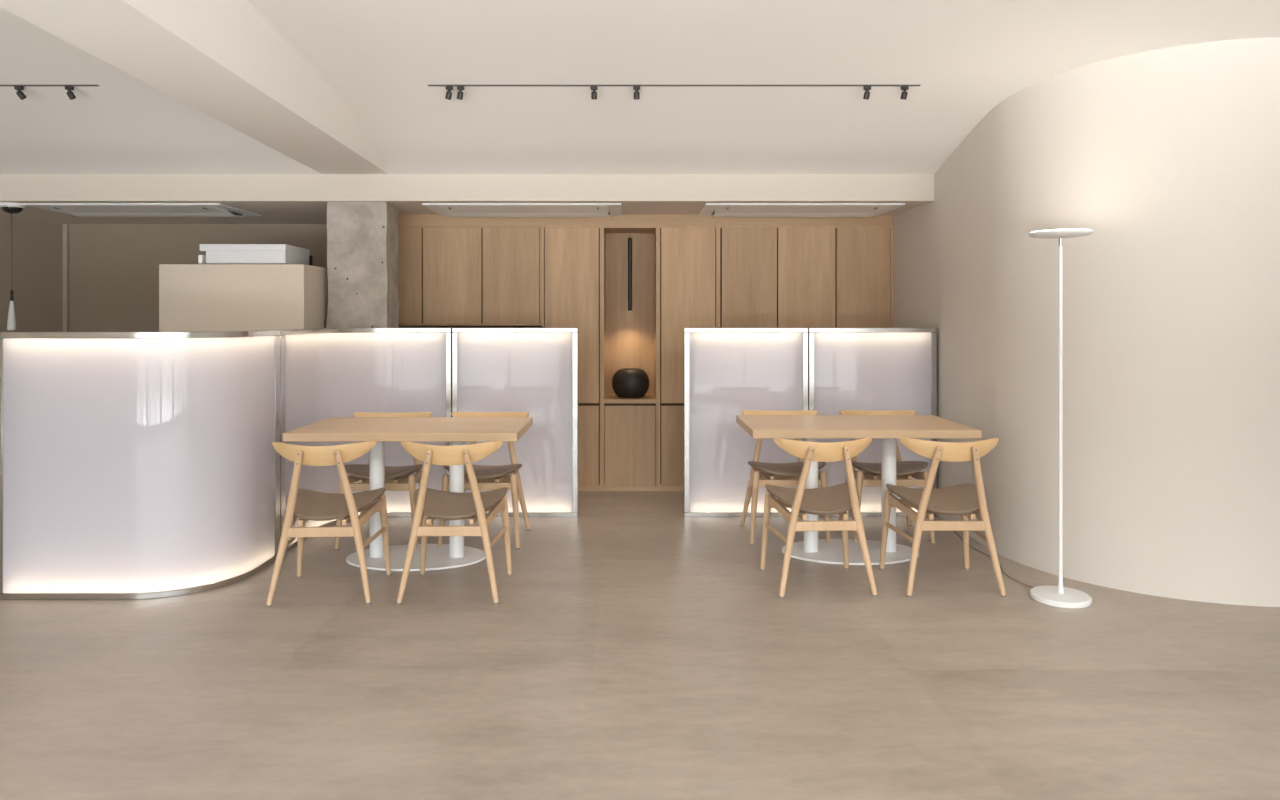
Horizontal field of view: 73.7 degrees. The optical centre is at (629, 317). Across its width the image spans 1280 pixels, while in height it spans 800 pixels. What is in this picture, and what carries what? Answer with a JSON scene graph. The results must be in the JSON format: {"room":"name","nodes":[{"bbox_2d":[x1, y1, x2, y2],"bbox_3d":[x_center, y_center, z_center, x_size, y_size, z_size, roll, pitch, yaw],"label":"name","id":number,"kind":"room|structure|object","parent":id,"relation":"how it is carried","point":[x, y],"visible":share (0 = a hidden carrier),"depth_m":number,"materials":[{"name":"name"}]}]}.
{"room":"cafe","nodes":[
{"label":"cafe","id":0,"kind":"room"},
{"bbox_2d":[0,214,62,331],"bbox_3d":[-4.850,-0.030,2.415,0.200,2.700,9.630,0,0,0],"label":"wall","id":1,"kind":"structure","parent":0,"point":[37,245],"depth_m":6.78,"materials":[{"name":"beige paint"}]},
{"bbox_2d":[70,224,541,331],"bbox_3d":[-1.275,0.170,7.255,7.350,2.300,0.150,0,0,0],"label":"wall","id":2,"kind":"structure","parent":0,"point":[114,268],"depth_m":7.18,"materials":[{"name":"beige paint"}]},
{"bbox_2d":[63,224,69,331],"bbox_3d":[-4.732,0.266,7.162,0.035,2.108,0.035,0,0,0],"label":"trim","id":3,"kind":"structure","parent":2,"relation":"attached to","point":[66,227],"depth_m":7.15,"materials":[{"name":"beige"}]},
{"bbox_2d":[398,226,541,325],"bbox_3d":[-1.236,-0.322,6.775,1.128,0.760,0.550,0,0,0],"label":"upper cabinet","id":4,"kind":"object","parent":2,"relation":"attached to","point":[448,275],"visible":0.79,"depth_m":6.50,"materials":[{"name":"brown wood"}]},
{"bbox_2d":[326,202,398,327],"bbox_3d":[-1.857,0.261,5.950,0.416,2.118,0.312,0,0,0],"label":"concrete pillar","id":5,"kind":"structure","parent":0,"point":[363,240],"depth_m":5.80,"materials":[{"name":"grey concrete"}]},
{"bbox_2d":[0,201,932,223],"bbox_3d":[-1.325,-1.044,6.571,7.250,0.512,1.618,0,0,0],"label":"soffit","id":6,"kind":"structure","parent":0,"point":[271,212],"depth_m":6.20,"materials":[{"name":"beige paint"}]},
{"bbox_2d":[7,214,15,329],"bbox_3d":[-4.333,-0.352,5.980,0.060,0.872,0.060,0,0,0],"label":"pendant lamp","id":7,"kind":"object","parent":6,"relation":"hanging from","point":[11,322],"visible":0.84,"depth_m":5.97,"materials":[{"name":"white metal"}]},
{"bbox_2d":[10,290,13,300],"bbox_3d":[-4.333,-0.159,5.980,0.022,0.079,0.022,0,0,0],"label":"socket","id":8,"kind":"object","parent":7,"relation":"attached to","point":[11,291],"depth_m":5.97,"materials":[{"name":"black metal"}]},
{"bbox_2d":[0,202,26,213],"bbox_3d":[-4.270,-0.754,5.900,0.160,0.068,0.160,0,0,0],"label":"ceiling canopy","id":9,"kind":"object","parent":6,"relation":"attached to","point":[12,208],"visible":0.99,"depth_m":5.86,"materials":[{"name":"white plastic"}]},
{"bbox_2d":[20,203,260,216],"bbox_3d":[-3.500,-0.769,6.185,1.370,0.038,0.660,0,0,0],"label":"air conditioner","id":10,"kind":"object","parent":6,"relation":"attached to","point":[77,209],"visible":1,"depth_m":6.05,"materials":[{"name":"white plastic"}]},
{"bbox_2d":[422,203,621,216],"bbox_3d":[-0.745,-0.769,6.185,1.370,0.038,0.660,0,0,0],"label":"air conditioner","id":11,"kind":"object","parent":6,"relation":"attached to","point":[444,209],"visible":1,"depth_m":6.04,"materials":[{"name":"white plastic"}]},
{"bbox_2d":[698,203,904,216],"bbox_3d":[1.205,-0.769,6.185,1.370,0.038,0.660,0,0,0],"label":"air conditioner","id":12,"kind":"object","parent":6,"relation":"attached to","point":[710,209],"visible":1,"depth_m":6.04,"materials":[{"name":"white plastic"}]},
{"bbox_2d":[0,491,1279,799],"bbox_3d":[-0.025,1.380,2.390,9.850,0.120,9.980,0,0,0],"label":"floor","id":13,"kind":"structure","parent":0,"point":[633,647],"depth_m":3.11,"materials":[{"name":"beige concrete"}]},
{"bbox_2d":[0,330,279,599],"bbox_3d":[-2.351,0.693,4.196,1.264,1.254,0.469,0,0,-33],"label":"counter","id":14,"kind":"object","parent":13,"relation":"on","point":[134,465],"visible":0.99,"depth_m":4.00,"materials":[{"name":"white plastic"}]},
{"bbox_2d":[159,264,327,331],"bbox_3d":[-2.555,0.488,5.780,0.930,1.664,0.620,0,0,0],"label":"tall cabinet","id":15,"kind":"object","parent":13,"relation":"on","point":[192,297],"visible":0.32,"depth_m":5.47,"materials":[{"name":"beige laminate"}]},
{"bbox_2d":[198,244,311,265],"bbox_3d":[-2.547,-0.414,5.843,0.576,0.140,0.494,0,0,0],"label":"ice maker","id":16,"kind":"object","parent":15,"relation":"on","point":[215,253],"visible":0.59,"depth_m":5.60,"materials":[{"name":"white metal"}]},
{"bbox_2d":[266,441,390,606],"bbox_3d":[-1.447,0.949,4.144,0.482,0.742,0.484,0,0,-4],"label":"dining chair","id":17,"kind":"object","parent":13,"relation":"on","point":[305,504],"visible":1,"depth_m":3.96,"materials":[{"name":"brown wood"}]},
{"bbox_2d":[280,328,451,553],"bbox_3d":[-1.744,0.693,5.340,0.483,1.254,1.305,0,0,38],"label":"screen","id":18,"kind":"object","parent":13,"relation":"on","point":[325,373],"visible":0.66,"depth_m":5.57,"materials":[{"name":"white glass"}]},
{"bbox_2d":[334,412,433,549],"bbox_3d":[-1.450,0.949,5.087,0.482,0.742,0.484,0,0,-1],"label":"dining chair","id":19,"kind":"object","parent":13,"relation":"on","point":[397,478],"visible":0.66,"depth_m":4.92,"materials":[{"name":"brown wood"}]},
{"bbox_2d":[283,417,532,570],"bbox_3d":[-1.171,0.953,4.690,1.194,0.734,0.700,0,0,0],"label":"dining table","id":20,"kind":"object","parent":13,"relation":"on","point":[453,430],"visible":0.86,"depth_m":4.65,"materials":[{"name":"brown wood"}]},
{"bbox_2d":[396,441,511,604],"bbox_3d":[-0.842,0.949,4.160,0.482,0.742,0.484,0,0,0],"label":"dining chair","id":21,"kind":"object","parent":13,"relation":"on","point":[430,504],"visible":1,"depth_m":3.97,"materials":[{"name":"brown wood"}]},
{"bbox_2d":[438,412,529,548],"bbox_3d":[-0.862,0.949,5.107,0.482,0.742,0.484,0,0,1],"label":"dining chair","id":22,"kind":"object","parent":13,"relation":"on","point":[487,477],"visible":0.7,"depth_m":4.95,"materials":[{"name":"brown wood"}]},
{"bbox_2d":[452,328,577,516],"bbox_3d":[-0.763,0.693,5.697,0.833,1.254,0.075,0,0,0],"label":"screen","id":23,"kind":"object","parent":13,"relation":"on","point":[534,371],"visible":0.7,"depth_m":5.67,"materials":[{"name":"white plastic"}]},
{"bbox_2d":[542,226,601,486],"bbox_3d":[-0.443,0.293,6.775,0.458,1.990,0.550,0,0,0],"label":"tall cabinet","id":24,"kind":"object","parent":13,"relation":"on","point":[571,255],"visible":0.53,"depth_m":6.50,"materials":[{"name":"brown wood"}]},
{"bbox_2d":[602,226,657,486],"bbox_3d":[0.000,0.293,6.775,0.428,1.990,0.550,0,0,0],"label":"display niche","id":25,"kind":"object","parent":13,"relation":"on","point":[629,338],"visible":0.98,"depth_m":6.90,"materials":[{"name":"brown wood"}]},
{"bbox_2d":[628,238,631,310],"bbox_3d":[0.000,-0.369,6.740,0.033,0.633,0.033,0,0,0],"label":"pendant light","id":26,"kind":"object","parent":25,"relation":"hanging from","point":[629,239],"visible":1,"depth_m":6.73,"materials":[{"name":"black metal"}]},
{"bbox_2d":[604,395,655,403],"bbox_3d":[0.000,0.637,6.710,0.396,0.030,0.420,0,0,0],"label":"shelf","id":27,"kind":"object","parent":25,"relation":"attached to","point":[608,399],"depth_m":6.50,"materials":[{"name":"brown wood"}]},
{"bbox_2d":[612,368,648,397],"bbox_3d":[0.005,0.510,6.700,0.294,0.222,0.294,0,0,0],"label":"vase","id":28,"kind":"object","parent":25,"relation":"on","point":[626,382],"visible":1,"depth_m":6.59,"materials":[{"name":"black ceramic"}]},
{"bbox_2d":[578,487,683,490],"bbox_3d":[0.667,1.304,6.751,2.678,0.032,0.498,0,0,0],"label":"baseboard","id":29,"kind":"structure","parent":25,"relation":"attached to","point":[579,488],"depth_m":6.50,"materials":[{"name":"brown wood"}]},
{"bbox_2d":[658,226,717,486],"bbox_3d":[0.443,0.293,6.775,0.458,1.990,0.550,0,0,0],"label":"tall cabinet","id":30,"kind":"object","parent":13,"relation":"on","point":[687,255],"visible":0.56,"depth_m":6.50,"materials":[{"name":"brown wood"}]},
{"bbox_2d":[684,328,807,516],"bbox_3d":[0.771,0.693,5.697,0.822,1.254,0.075,0,0,0],"label":"screen","id":31,"kind":"object","parent":13,"relation":"on","point":[728,372],"visible":0.82,"depth_m":5.67,"materials":[{"name":"white plastic"}]},
{"bbox_2d":[740,410,830,544],"bbox_3d":[0.935,0.949,5.197,0.482,0.742,0.484,0,0,0],"label":"dining chair","id":32,"kind":"object","parent":13,"relation":"on","point":[776,474],"visible":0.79,"depth_m":5.04,"materials":[{"name":"brown wood"}]},
{"bbox_2d":[718,226,892,327],"bbox_3d":[1.339,0.293,6.775,1.334,1.990,0.550,0,0,0],"label":"upper cabinet","id":33,"kind":"object","parent":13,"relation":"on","point":[769,276],"visible":0.37,"depth_m":6.50,"materials":[{"name":"brown wood"}]},
{"bbox_2d":[398,215,892,225],"bbox_3d":[0.103,-0.745,6.775,3.806,0.086,0.550,0,0,0],"label":"trim","id":34,"kind":"structure","parent":33,"relation":"on","point":[403,220],"depth_m":6.50,"materials":[{"name":"brown wood"}]},
{"bbox_2d":[760,437,877,597],"bbox_3d":[0.928,0.949,4.260,0.482,0.742,0.484,0,0,-3],"label":"dining chair","id":35,"kind":"object","parent":13,"relation":"on","point":[839,499],"visible":1,"depth_m":4.08,"materials":[{"name":"brown wood"}]},
{"bbox_2d":[736,415,980,564],"bbox_3d":[1.237,0.953,4.800,1.194,0.734,0.700,0,0,0],"label":"dining table","id":36,"kind":"object","parent":13,"relation":"on","point":[810,428],"visible":0.75,"depth_m":4.74,"materials":[{"name":"brown wood"}]},
{"bbox_2d":[808,328,936,516],"bbox_3d":[1.612,0.693,5.697,0.848,1.254,0.075,0,0,0],"label":"screen","id":37,"kind":"object","parent":13,"relation":"on","point":[865,369],"visible":0.5,"depth_m":5.67,"materials":[{"name":"white plastic"}]},
{"bbox_2d":[838,410,934,544],"bbox_3d":[1.548,0.949,5.207,0.482,0.742,0.484,0,0,1],"label":"dining chair","id":38,"kind":"object","parent":13,"relation":"on","point":[869,474],"visible":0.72,"depth_m":5.05,"materials":[{"name":"brown wood"}]},
{"bbox_2d":[879,438,1006,596],"bbox_3d":[1.547,0.949,4.263,0.482,0.742,0.484,0,0,0],"label":"dining chair","id":39,"kind":"object","parent":13,"relation":"on","point":[961,499],"visible":1,"depth_m":4.08,"materials":[{"name":"brown wood"}]},
{"bbox_2d":[939,519,1032,587],"bbox_3d":[1.971,1.315,4.846,0.070,0.008,1.432,0,0,1],"label":"power cable","id":40,"kind":"object","parent":13,"relation":"on","point":[940,519],"visible":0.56,"depth_m":4.50,"materials":[{"name":"beige plastic"}]},
{"bbox_2d":[1028,229,1093,608],"bbox_3d":[2.018,0.457,4.000,0.276,1.726,0.276,0,0,0],"label":"floor lamp","id":41,"kind":"object","parent":13,"relation":"on","point":[1059,596],"visible":1,"depth_m":3.99,"materials":[{"name":"white metal"}]},
{"bbox_2d":[0,0,1279,173],"bbox_3d":[-0.025,-1.213,1.580,9.850,0.495,8.360,0,0,0],"label":"ceiling","id":42,"kind":"structure","parent":0,"point":[381,58],"depth_m":4.42,"materials":[{"name":"white paint"}]},
{"bbox_2d":[0,85,98,85],"bbox_3d":[-3.507,-1.236,4.520,1.385,0.014,0.018,0,0,0],"label":"track","id":43,"kind":"object","parent":42,"relation":"attached to","point":[0,85],"visible":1,"depth_m":4.51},
{"bbox_2d":[14,86,25,99],"bbox_3d":[-3.230,-1.193,4.525,0.048,0.071,0.038,0,0,0],"label":"track spotlight","id":44,"kind":"object","parent":43,"relation":"attached to","point":[21,95],"visible":1,"depth_m":4.51,"materials":[{"name":"black metal"}]},
{"bbox_2d":[65,86,75,99],"bbox_3d":[-2.965,-1.193,4.525,0.046,0.072,0.038,0,0,0],"label":"track spotlight","id":45,"kind":"object","parent":43,"relation":"attached to","point":[70,93],"visible":1,"depth_m":4.51,"materials":[{"name":"black metal"}]},
{"bbox_2d":[0,0,388,173],"bbox_3d":[-1.750,-1.154,1.700,0.450,0.372,8.213,0,0,-1],"label":"ceiling beam","id":46,"kind":"structure","parent":42,"relation":"attached to","point":[222,59],"depth_m":3.49,"materials":[{"name":"white paint"}]},
{"bbox_2d":[428,85,920,85],"bbox_3d":[0.234,-1.236,4.520,2.607,0.014,0.018,0,0,0],"label":"track","id":47,"kind":"object","parent":42,"relation":"attached to","point":[428,85],"visible":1,"depth_m":4.51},
{"bbox_2d":[445,86,452,99],"bbox_3d":[-0.960,-1.192,4.525,0.042,0.072,0.038,0,0,0],"label":"track spotlight","id":48,"kind":"object","parent":47,"relation":"attached to","point":[448,96],"visible":1,"depth_m":4.51,"materials":[{"name":"black metal"}]},
{"bbox_2d":[457,86,463,99],"bbox_3d":[-0.899,-1.192,4.525,0.041,0.072,0.038,0,0,0],"label":"track spotlight","id":49,"kind":"object","parent":47,"relation":"attached to","point":[460,88],"visible":1,"depth_m":4.51,"materials":[{"name":"black metal"}]},
{"bbox_2d":[591,86,597,99],"bbox_3d":[-0.190,-1.192,4.525,0.036,0.072,0.038,0,0,0],"label":"track spotlight","id":50,"kind":"object","parent":47,"relation":"attached to","point":[594,88],"visible":1,"depth_m":4.51,"materials":[{"name":"black metal"}]},
{"bbox_2d":[633,86,639,99],"bbox_3d":[0.035,-1.192,4.525,0.036,0.072,0.038,0,0,0],"label":"track spotlight","id":51,"kind":"object","parent":47,"relation":"attached to","point":[636,88],"visible":1,"depth_m":4.51,"materials":[{"name":"black metal"}]},
{"bbox_2d":[863,86,870,99],"bbox_3d":[1.256,-1.192,4.525,0.038,0.072,0.038,0,0,0],"label":"track spotlight","id":52,"kind":"object","parent":47,"relation":"attached to","point":[867,88],"visible":1,"depth_m":4.51,"materials":[{"name":"black metal"}]},
{"bbox_2d":[900,86,908,99],"bbox_3d":[1.454,-1.192,4.525,0.038,0.072,0.038,0,0,0],"label":"track spotlight","id":53,"kind":"object","parent":47,"relation":"attached to","point":[904,93],"visible":1,"depth_m":4.51,"materials":[{"name":"black metal"}]},
{"bbox_2d":[893,37,1279,606],"bbox_3d":[2.820,-0.040,5.050,1.861,2.720,4.452,0,0,-40],"label":"wall","id":54,"kind":"structure","parent":0,"point":[1170,156],"depth_m":4.13,"materials":[{"name":"beige paint"}]},
{"bbox_2d":[0,174,933,200],"bbox_3d":[-1.348,-0.934,5.756,6.804,0.292,0.012,0,0,0],"label":"ceiling beam","id":55,"kind":"structure","parent":54,"relation":"attached to","point":[13,187],"depth_m":5.75,"materials":[{"name":"beige paint"}]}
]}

